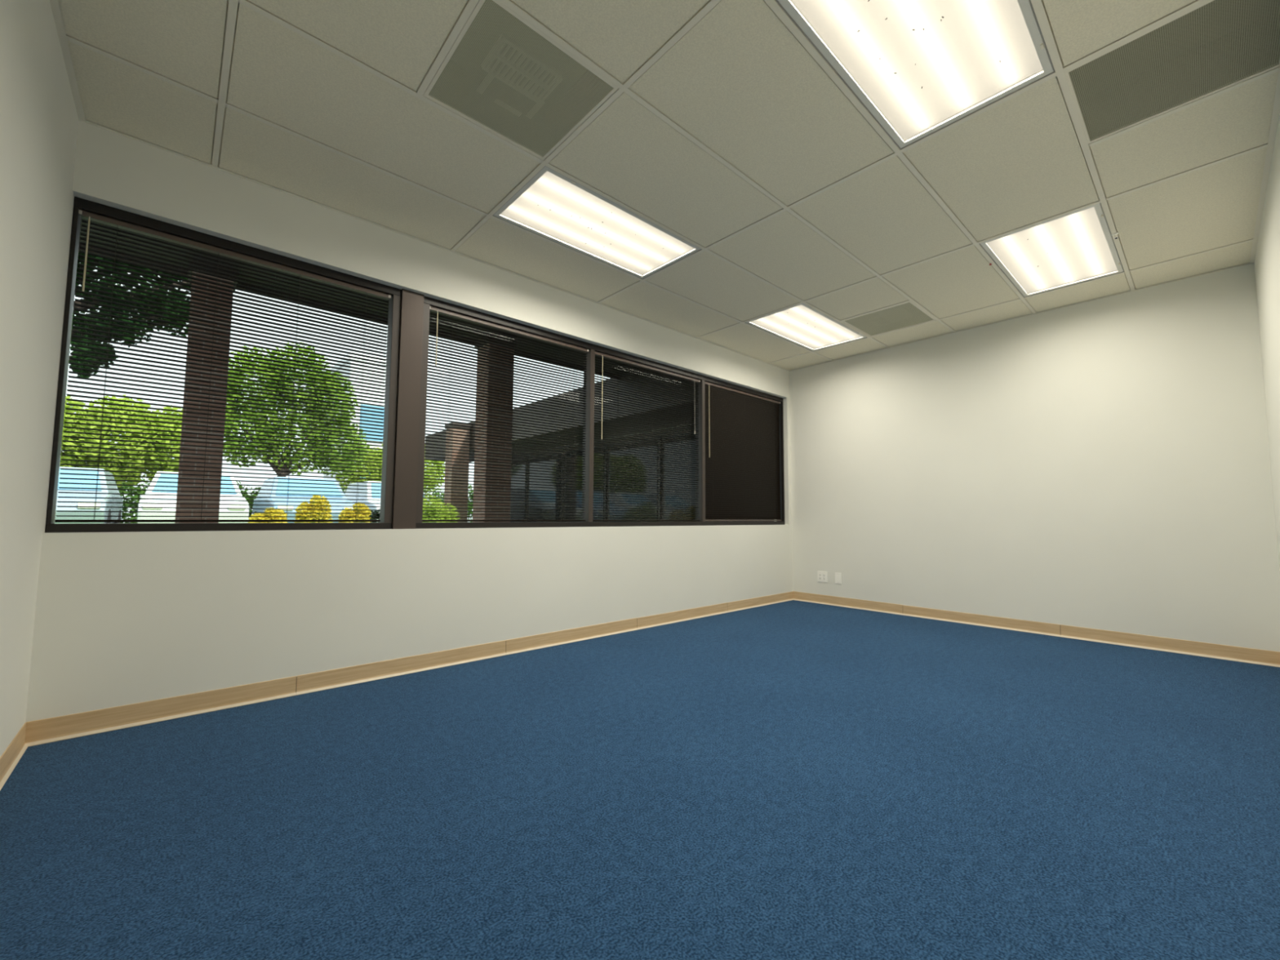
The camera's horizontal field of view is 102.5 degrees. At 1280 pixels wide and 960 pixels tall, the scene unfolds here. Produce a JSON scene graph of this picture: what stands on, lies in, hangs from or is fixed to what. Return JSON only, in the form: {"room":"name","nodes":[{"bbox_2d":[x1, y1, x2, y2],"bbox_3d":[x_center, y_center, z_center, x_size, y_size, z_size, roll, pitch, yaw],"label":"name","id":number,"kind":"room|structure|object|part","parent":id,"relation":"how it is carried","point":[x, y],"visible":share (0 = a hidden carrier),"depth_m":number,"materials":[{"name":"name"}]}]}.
{"room":"empty office room","nodes":[
{"label":"empty office room","id":0,"kind":"room"},
{"bbox_2d":[0,0,78,756],"bbox_3d":[-1.317,-0.653,0.750,0.200,3.300,3.787,4,-6,-42],"label":"wall","id":1,"kind":"structure","parent":0,"point":[39,119],"depth_m":1.79,"materials":[{"name":"paint"}]},
{"bbox_2d":[0,722,27,790],"bbox_3d":[-1.314,0.954,0.782,0.015,0.099,3.579,4,-6,-42],"label":"baseboard","id":2,"kind":"structure","parent":1,"relation":"attached to","point":[11,757],"depth_m":1.93,"materials":[{"name":"wood"}]},
{"bbox_2d":[25,120,792,732],"bbox_3d":[-0.430,-0.399,4.230,6.194,3.300,0.200,4,-6,-42],"label":"wall","id":3,"kind":"structure","parent":0,"point":[121,619],"depth_m":2.90,"materials":[{"name":"paint"}]},
{"bbox_2d":[25,591,793,746],"bbox_3d":[-0.367,1.192,4.036,5.790,0.099,0.015,4,-6,-42],"label":"baseboard","id":4,"kind":"structure","parent":3,"relation":"attached to","point":[55,729],"depth_m":2.81,"materials":[{"name":"wood"}]},
{"bbox_2d":[42,196,785,533],"bbox_3d":[-0.431,-0.372,4.194,5.746,1.510,0.150,4,-6,-42],"label":"window","id":5,"kind":"structure","parent":3,"relation":"in","point":[402,492],"depth_m":3.20,"materials":[{"name":"brown metal"}]},
{"bbox_3d":[-2.093,-0.481,2.771,1.335,1.420,0.006,4,-6,-42],"label":"pane","id":6,"kind":"part","parent":5,"relation":"part of","materials":[{"name":"clear glass"}]},
{"bbox_2d":[54,209,391,522],"bbox_3d":[-2.065,-0.487,2.731,1.331,1.415,0.040,4,-6,-42],"label":"mini blind","id":7,"kind":"object","parent":5,"relation":"attached to","point":[85,215],"visible":1,"depth_m":2.62,"materials":[{"name":"brown"}]},
{"bbox_3d":[-2.457,-0.507,2.364,0.002,1.383,0.001,-3,-5,39],"label":"ladder cord","id":8,"kind":"part","parent":7,"relation":"part of","materials":[{"name":"black fabric"}]},
{"bbox_3d":[-2.475,-0.506,2.384,0.002,1.383,0.001,3,-5,-33],"label":"ladder cord","id":9,"kind":"part","parent":7,"relation":"part of","materials":[{"name":"black fabric"}]},
{"bbox_3d":[-2.202,-0.487,2.631,0.002,1.383,0.001,-3,-5,39],"label":"ladder cord","id":10,"kind":"part","parent":7,"relation":"part of","materials":[{"name":"black fabric"}]},
{"bbox_3d":[-2.184,-0.488,2.611,0.002,1.383,0.001,-3,-5,39],"label":"ladder cord","id":11,"kind":"part","parent":7,"relation":"part of","materials":[{"name":"black fabric"}]},
{"bbox_3d":[-2.069,0.213,2.685,1.313,0.012,0.023,4,-6,-42],"label":"rail","id":12,"kind":"part","parent":7,"relation":"part of","materials":[{"name":"black metal"}]},
{"bbox_3d":[-2.062,-1.180,2.785,1.317,0.024,0.032,4,-6,-42],"label":"head rail","id":13,"kind":"part","parent":7,"relation":"part of","materials":[{"name":"brown"}]},
{"bbox_3d":[-1.938,-0.468,2.868,0.002,1.383,0.001,3,-5,-33],"label":"ladder cord","id":14,"kind":"part","parent":7,"relation":"part of","materials":[{"name":"black fabric"}]},
{"bbox_3d":[-1.920,-0.469,2.848,0.002,1.383,0.001,3,-5,-33],"label":"ladder cord","id":15,"kind":"part","parent":7,"relation":"part of","materials":[{"name":"black fabric"}]},
{"bbox_3d":[-1.684,-0.450,3.097,0.002,1.383,0.001,3,-5,-33],"label":"ladder cord","id":16,"kind":"part","parent":7,"relation":"part of","materials":[{"name":"fabric"}]},
{"bbox_3d":[-1.666,-0.452,3.077,0.002,1.383,0.001,3,-5,-33],"label":"ladder cord","id":17,"kind":"part","parent":7,"relation":"part of","materials":[{"name":"fabric"}]},
{"bbox_3d":[-0.457,0.360,4.156,5.733,0.041,0.098,4,-6,-42],"label":"frame sill","id":18,"kind":"part","parent":5,"relation":"part of","materials":[{"name":"brown metal"}]},
{"bbox_2d":[422,306,588,521],"bbox_3d":[-0.917,-0.406,3.764,1.300,1.415,0.040,4,-6,-42],"label":"mini blind","id":19,"kind":"object","parent":5,"relation":"attached to","point":[434,309],"visible":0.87,"depth_m":3.70,"materials":[{"name":"brown"}]},
{"bbox_3d":[-1.290,-0.423,3.452,0.002,1.383,0.001,3,-5,-33],"label":"ladder cord","id":20,"kind":"part","parent":19,"relation":"part of","materials":[{"name":"black fabric"}]},
{"bbox_3d":[-1.272,-0.424,3.432,0.002,1.383,0.001,-3,-5,39],"label":"ladder cord","id":21,"kind":"part","parent":19,"relation":"part of","materials":[{"name":"black fabric"}]},
{"bbox_3d":[-0.922,0.294,3.719,1.282,0.012,0.023,4,-6,-42],"label":"rail","id":22,"kind":"part","parent":19,"relation":"part of","materials":[{"name":"black metal"}]},
{"bbox_3d":[-0.914,-1.100,3.819,1.286,0.024,0.032,4,-6,-42],"label":"head rail","id":23,"kind":"part","parent":19,"relation":"part of","materials":[{"name":"brown"}]},
{"bbox_3d":[-0.909,-0.399,3.759,0.002,1.383,0.001,-3,-5,39],"label":"ladder cord","id":24,"kind":"part","parent":19,"relation":"part of","materials":[{"name":"black fabric"}]},
{"bbox_3d":[-0.518,-0.371,4.111,0.002,1.383,0.001,3,-5,-33],"label":"ladder cord","id":25,"kind":"part","parent":19,"relation":"part of","materials":[{"name":"black fabric"}]},
{"bbox_2d":[592,351,700,521],"bbox_3d":[0.098,-0.335,4.678,1.339,1.415,0.042,4,-6,-42],"label":"mini blind","id":26,"kind":"object","parent":5,"relation":"attached to","point":[597,353],"visible":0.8,"depth_m":4.64,"materials":[{"name":"brown"}]},
{"bbox_3d":[0.093,0.365,4.633,1.321,0.012,0.023,4,-6,-42],"label":"rail","id":27,"kind":"part","parent":26,"relation":"part of","materials":[{"name":"black metal"}]},
{"bbox_3d":[0.100,-1.028,4.733,1.325,0.024,0.032,4,-6,-42],"label":"head rail","id":28,"kind":"part","parent":26,"relation":"part of","materials":[{"name":"brown metal"}]},
{"bbox_3d":[0.087,-0.326,4.693,0.002,1.383,0.001,3,-5,-33],"label":"ladder cord","id":29,"kind":"part","parent":26,"relation":"part of","materials":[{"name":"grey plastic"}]},
{"bbox_3d":[0.106,-0.328,4.673,0.002,1.383,0.001,3,-5,-33],"label":"ladder cord","id":30,"kind":"part","parent":26,"relation":"part of","materials":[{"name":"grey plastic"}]},
{"bbox_3d":[0.499,-0.300,5.027,0.002,1.383,0.001,3,-5,-33],"label":"ladder cord","id":31,"kind":"part","parent":26,"relation":"part of","materials":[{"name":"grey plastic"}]},
{"bbox_2d":[705,381,781,520],"bbox_3d":[1.147,-0.262,5.624,1.394,1.415,0.040,4,-6,-42],"label":"mini blind","id":32,"kind":"object","parent":5,"relation":"attached to","point":[742,433],"visible":0.84,"depth_m":5.58,"materials":[{"name":"brown"}]},
{"bbox_3d":[0.745,-0.283,5.249,0.001,1.383,0.002,-1,-4,21],"label":"ladder cord","id":33,"kind":"part","parent":32,"relation":"part of","materials":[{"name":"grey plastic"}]},
{"bbox_3d":[1.150,-0.955,5.679,1.380,0.024,0.032,4,-6,-42],"label":"head rail","id":34,"kind":"part","parent":32,"relation":"part of","materials":[{"name":"brown metal"}]},
{"bbox_3d":[1.142,0.438,5.579,1.376,0.012,0.023,4,-6,-42],"label":"rail","id":35,"kind":"part","parent":32,"relation":"part of","materials":[{"name":"brown metal"}]},
{"bbox_2d":[0,600,1279,959],"bbox_3d":[0.830,1.228,2.704,6.194,0.150,3.987,4,-6,-42],"label":"floor","id":36,"kind":"structure","parent":0,"point":[793,780],"depth_m":1.68,"materials":[{"name":"blue carpet"}]},
{"bbox_2d":[49,0,1279,371],"bbox_3d":[0.847,-1.842,2.925,6.194,0.594,3.987,4,-6,-42],"label":"ceiling","id":37,"kind":"structure","parent":0,"point":[724,129],"depth_m":2.46,"materials":[{"name":"grey"}]},
{"bbox_2d":[422,0,618,159],"bbox_3d":[-0.497,-1.722,2.141,0.582,0.221,0.582,4,-6,-42],"label":"ceiling vent","id":38,"kind":"object","parent":37,"relation":"in","point":[501,73],"visible":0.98,"depth_m":2.11,"materials":[{"name":"beige metal"}]},
{"bbox_2d":[492,165,702,279],"bbox_3d":[-0.228,-1.590,3.200,1.193,0.122,0.584,4,-6,-42],"label":"ceiling light","id":39,"kind":"object","parent":37,"relation":"attached to","point":[551,206],"visible":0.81,"depth_m":3.14,"materials":[{"name":"white plastic"}]},
{"bbox_2d":[745,302,866,351],"bbox_3d":[1.581,-1.463,4.830,1.193,0.122,0.584,4,-6,-42],"label":"ceiling light","id":40,"kind":"object","parent":37,"relation":"attached to","point":[802,325],"visible":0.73,"depth_m":4.81,"materials":[{"name":"white plastic"}]},
{"bbox_2d":[841,301,935,336],"bbox_3d":[2.216,-1.531,4.586,0.582,0.221,0.582,4,-6,-42],"label":"ceiling vent","id":41,"kind":"object","parent":37,"relation":"in","point":[907,314],"visible":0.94,"depth_m":4.57,"materials":[{"name":"beige metal"}]},
{"bbox_2d":[774,0,1054,149],"bbox_3d":[0.998,-1.681,1.846,1.193,0.122,0.584,4,-6,-42],"label":"ceiling light","id":42,"kind":"object","parent":37,"relation":"attached to","point":[919,68],"visible":1,"depth_m":1.96,"materials":[{"name":"white plastic"}]},
{"bbox_2d":[978,203,1124,297],"bbox_3d":[2.807,-1.554,3.476,1.193,0.122,0.584,4,-6,-42],"label":"ceiling light","id":43,"kind":"object","parent":37,"relation":"attached to","point":[1077,246],"visible":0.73,"depth_m":3.43,"materials":[{"name":"white plastic"}]},
{"bbox_2d":[1111,232,1119,239],"bbox_3d":[2.928,-1.501,3.165,0.020,0.032,0.032,4,-6,-42],"label":"clip","id":44,"kind":"object","parent":37,"relation":"attached to","point":[1113,234],"visible":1,"depth_m":3.16,"materials":[{"name":"white plastic"}]},
{"bbox_2d":[1064,0,1279,143],"bbox_3d":[2.081,-1.717,2.015,0.582,0.221,0.582,4,-6,-42],"label":"ceiling vent","id":45,"kind":"object","parent":37,"relation":"in","point":[1215,46],"visible":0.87,"depth_m":2.02,"materials":[{"name":"beige metal"}]},
{"bbox_2d":[789,262,1279,652],"bbox_3d":[3.130,-0.342,4.757,0.200,3.300,3.787,4,-6,-42],"label":"wall","id":46,"kind":"structure","parent":0,"point":[1104,464],"depth_m":4.21,"materials":[{"name":"paint"}]},
{"bbox_2d":[817,570,827,582],"bbox_3d":[2.028,1.076,5.714,0.009,0.118,0.118,4,-6,-42],"label":"outlet plate","id":47,"kind":"object","parent":46,"relation":"attached to","point":[822,576],"visible":1,"depth_m":5.71,"materials":[{"name":"white plastic"}]},
{"bbox_2d":[818,573,822,579],"bbox_3d":[2.010,1.077,5.730,0.003,0.068,0.034,4,-6,-42],"label":"receptacle","id":48,"kind":"object","parent":47,"relation":"attached to","point":[820,574],"depth_m":5.73,"materials":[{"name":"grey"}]},
{"bbox_2d":[835,572,841,583],"bbox_3d":[2.151,1.067,5.580,0.008,0.118,0.070,4,-6,-42],"label":"blank plate","id":49,"kind":"object","parent":46,"relation":"attached to","point":[837,575],"visible":1,"depth_m":5.58,"materials":[{"name":"white plastic"}]},
{"bbox_2d":[792,591,1279,667],"bbox_3d":[2.975,1.254,4.645,0.015,0.099,3.579,4,-6,-42],"label":"baseboard","id":50,"kind":"structure","parent":46,"relation":"attached to","point":[1264,657],"depth_m":4.12,"materials":[{"name":"wood"}]},
{"bbox_2d":[1253,111,1279,571],"bbox_3d":[2.109,-0.587,1.426,5.794,3.300,0.200,4,-6,-42],"label":"wall","id":51,"kind":"structure","parent":0,"point":[1267,258],"depth_m":2.96,"materials":[{"name":"paint"}]},
{"label":"outside","id":52,"kind":"structure","parent":0,"visible":0},
{"bbox_3d":[2.342,1.868,10.107,42.000,0.250,4.990,4,-6,-42],"label":"walkway","id":53,"kind":"object","parent":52,"visible":0},
{"bbox_2d":[174,258,238,523],"bbox_3d":[-4.378,-0.409,5.139,0.380,3.509,0.380,4,-6,-42],"label":"brick column","id":54,"kind":"structure","parent":53,"relation":"on","point":[191,324],"depth_m":5.04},
{"bbox_2d":[78,217,644,378],"bbox_3d":[-3.080,-0.730,4.358,26.000,4.050,3.490,4,-6,-42],"label":"roof overhang","id":55,"kind":"object","parent":53,"relation":"on","point":[79,248],"visible":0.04,"depth_m":5.71,"materials":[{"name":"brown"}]},
{"bbox_2d":[472,332,517,522],"bbox_3d":[-2.067,-0.247,7.221,0.440,3.509,0.440,4,-6,-42],"label":"brick column","id":56,"kind":"structure","parent":53,"relation":"on","point":[504,517],"depth_m":7.10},
{"bbox_2d":[424,368,773,522],"bbox_3d":[-0.245,0.196,13.408,6.000,3.530,13.000,4,-6,-42],"label":"building wing","id":57,"kind":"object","parent":53,"relation":"on","point":[597,504],"visible":0.23,"depth_m":11.19,"materials":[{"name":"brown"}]},
{"bbox_3d":[-3.741,0.556,14.986,0.019,2.180,1.540,4,-6,-42],"label":"pane","id":58,"kind":"part","parent":57,"relation":"part of","materials":[{"name":"black glass"}]},
{"bbox_3d":[-2.548,0.468,13.668,0.019,2.180,1.540,4,-6,-42],"label":"pane","id":59,"kind":"part","parent":57,"relation":"part of","materials":[{"name":"black glass"}]},
{"bbox_3d":[-1.355,0.380,12.350,0.019,2.180,1.540,4,-6,-42],"label":"pane","id":60,"kind":"part","parent":57,"relation":"part of","materials":[{"name":"black glass"}]},
{"bbox_3d":[-0.161,0.292,11.032,0.019,2.180,1.540,4,-6,-42],"label":"pane","id":61,"kind":"part","parent":57,"relation":"part of","materials":[{"name":"black glass"}]},
{"bbox_3d":[1.032,0.203,9.714,0.019,2.180,1.540,4,-6,-42],"label":"pane","id":62,"kind":"part","parent":57,"relation":"part of","materials":[{"name":"black glass"}]},
{"bbox_3d":[2.225,0.115,8.397,0.019,2.180,1.540,4,-6,-42],"label":"pane","id":63,"kind":"part","parent":57,"relation":"part of","materials":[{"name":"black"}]},
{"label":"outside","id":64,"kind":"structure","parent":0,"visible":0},
{"bbox_3d":[-4.242,1.693,11.444,70.000,0.720,5.800,4,-6,-42],"label":"lawn","id":65,"kind":"structure","parent":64,"visible":0},
{"bbox_2d":[68,252,191,377],"bbox_3d":[-7.630,-1.425,6.139,4.345,4.742,1.062,4,-6,-42],"label":"oak tree","id":66,"kind":"object","parent":65,"relation":"on","point":[78,257],"visible":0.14,"depth_m":6.73,"materials":[{"name":"green plant"}]},
{"bbox_2d":[247,507,287,523],"bbox_3d":[-6.640,0.822,9.162,0.670,0.681,0.653,4,-6,-42],"label":"flowering shrub","id":67,"kind":"object","parent":65,"relation":"on","point":[266,510],"visible":0.2,"depth_m":9.07,"materials":[{"name":"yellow plant"}]},
{"bbox_2d":[293,493,333,522],"bbox_3d":[-6.123,0.739,9.650,0.657,0.942,0.628,4,-6,-42],"label":"flowering shrub","id":68,"kind":"object","parent":65,"relation":"on","point":[314,496],"visible":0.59,"depth_m":9.53,"materials":[{"name":"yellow plant"}]},
{"bbox_2d":[337,502,371,522],"bbox_3d":[-5.596,0.837,10.100,0.677,0.810,0.645,4,-6,-42],"label":"flowering shrub","id":69,"kind":"object","parent":65,"relation":"on","point":[353,504],"visible":0.38,"depth_m":10.01,"materials":[{"name":"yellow plant"}]},
{"bbox_2d":[368,509,380,522],"bbox_3d":[-4.194,0.776,8.177,0.238,0.644,0.163,4,-6,-42],"label":"shrub","id":70,"kind":"object","parent":65,"relation":"on","point":[372,512],"visible":0.3,"depth_m":8.16,"materials":[{"name":"green plant"}]},
{"bbox_2d":[422,493,460,522],"bbox_3d":[-4.466,0.816,11.183,1.241,1.018,0.846,4,-6,-42],"label":"shrub","id":71,"kind":"object","parent":65,"relation":"on","point":[434,496],"visible":0.34,"depth_m":11.05,"materials":[{"name":"green plant"}]},
{"bbox_2d":[444,422,471,522],"bbox_3d":[-4.883,-0.005,13.679,0.520,2.980,0.520,4,-6,-42],"label":"brick column","id":72,"kind":"structure","parent":65,"relation":"on","point":[455,429],"depth_m":13.53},
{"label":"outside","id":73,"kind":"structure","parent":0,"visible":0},
{"bbox_3d":[-35.304,5.067,60.622,150.000,0.700,109.000,4,-6,-42],"label":"parking lot","id":74,"kind":"object","parent":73,"visible":0},
{"bbox_2d":[54,466,123,523],"bbox_3d":[-12.592,0.494,11.081,1.820,1.570,4.460,4,-6,-42],"label":"parked car","id":75,"kind":"object","parent":74,"relation":"on","point":[74,495],"visible":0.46,"depth_m":10.58,"materials":[{"name":"blue paint"}]},
{"bbox_2d":[59,394,182,487],"bbox_3d":[-15.935,-0.538,14.496,5.995,4.082,2.380,4,-6,-42],"label":"tree","id":76,"kind":"object","parent":74,"relation":"on","point":[67,397],"visible":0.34,"depth_m":14.71,"materials":[{"name":"green plant"}]},
{"bbox_2d":[137,471,248,523],"bbox_3d":[-10.922,0.611,12.585,1.820,1.570,4.460,4,-6,-42],"label":"parked car","id":77,"kind":"object","parent":74,"relation":"on","point":[156,474],"visible":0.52,"depth_m":11.38,"materials":[{"name":"white paint"}]},
{"bbox_2d":[117,477,473,523],"bbox_3d":[-17.584,1.258,26.666,31.302,3.177,1.794,4,-6,-42],"label":"hedge","id":78,"kind":"object","parent":74,"relation":"on","point":[144,479],"visible":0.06,"depth_m":22.65,"materials":[{"name":"green plant"}]},
{"bbox_2d":[222,342,369,477],"bbox_3d":[-14.272,-1.890,21.041,5.956,7.735,2.312,4,-6,-42],"label":"broadleaf tree","id":79,"kind":"object","parent":74,"relation":"on","point":[251,351],"visible":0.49,"depth_m":20.67,"materials":[{"name":"green plant"}]},
{"bbox_2d":[252,476,354,522],"bbox_3d":[-9.253,0.728,14.089,1.820,1.570,4.460,4,-6,-42],"label":"parked car","id":80,"kind":"object","parent":74,"relation":"on","point":[267,480],"visible":0.24,"depth_m":13.33,"materials":[{"name":"blue paint"}]},
{"bbox_2d":[323,351,386,491],"bbox_3d":[-17.567,-2.215,33.272,4.000,10.100,6.200,4,-6,-42],"label":"building","id":81,"kind":"structure","parent":74,"relation":"on","point":[357,390],"depth_m":30.68,"materials":[{"name":"paint"}]},
{"bbox_3d":[-15.955,-3.396,30.677,1.400,2.100,0.019,4,-6,-42],"label":"pane","id":82,"kind":"part","parent":81,"relation":"part of","materials":[{"name":"blue glass"}]},
{"bbox_2d":[335,444,444,493],"bbox_3d":[-12.745,0.103,26.648,5.684,4.577,2.211,4,-6,-42],"label":"broadleaf tree","id":83,"kind":"object","parent":74,"relation":"on","point":[370,450],"visible":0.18,"depth_m":25.80,"materials":[{"name":"green plant"}]},
{"bbox_2d":[344,480,441,522],"bbox_3d":[-7.620,0.843,15.560,1.820,1.570,4.460,4,-6,-42],"label":"parked car","id":84,"kind":"object","parent":74,"relation":"on","point":[355,483],"visible":0.07,"depth_m":14.75,"materials":[{"name":"white paint"}]}
]}

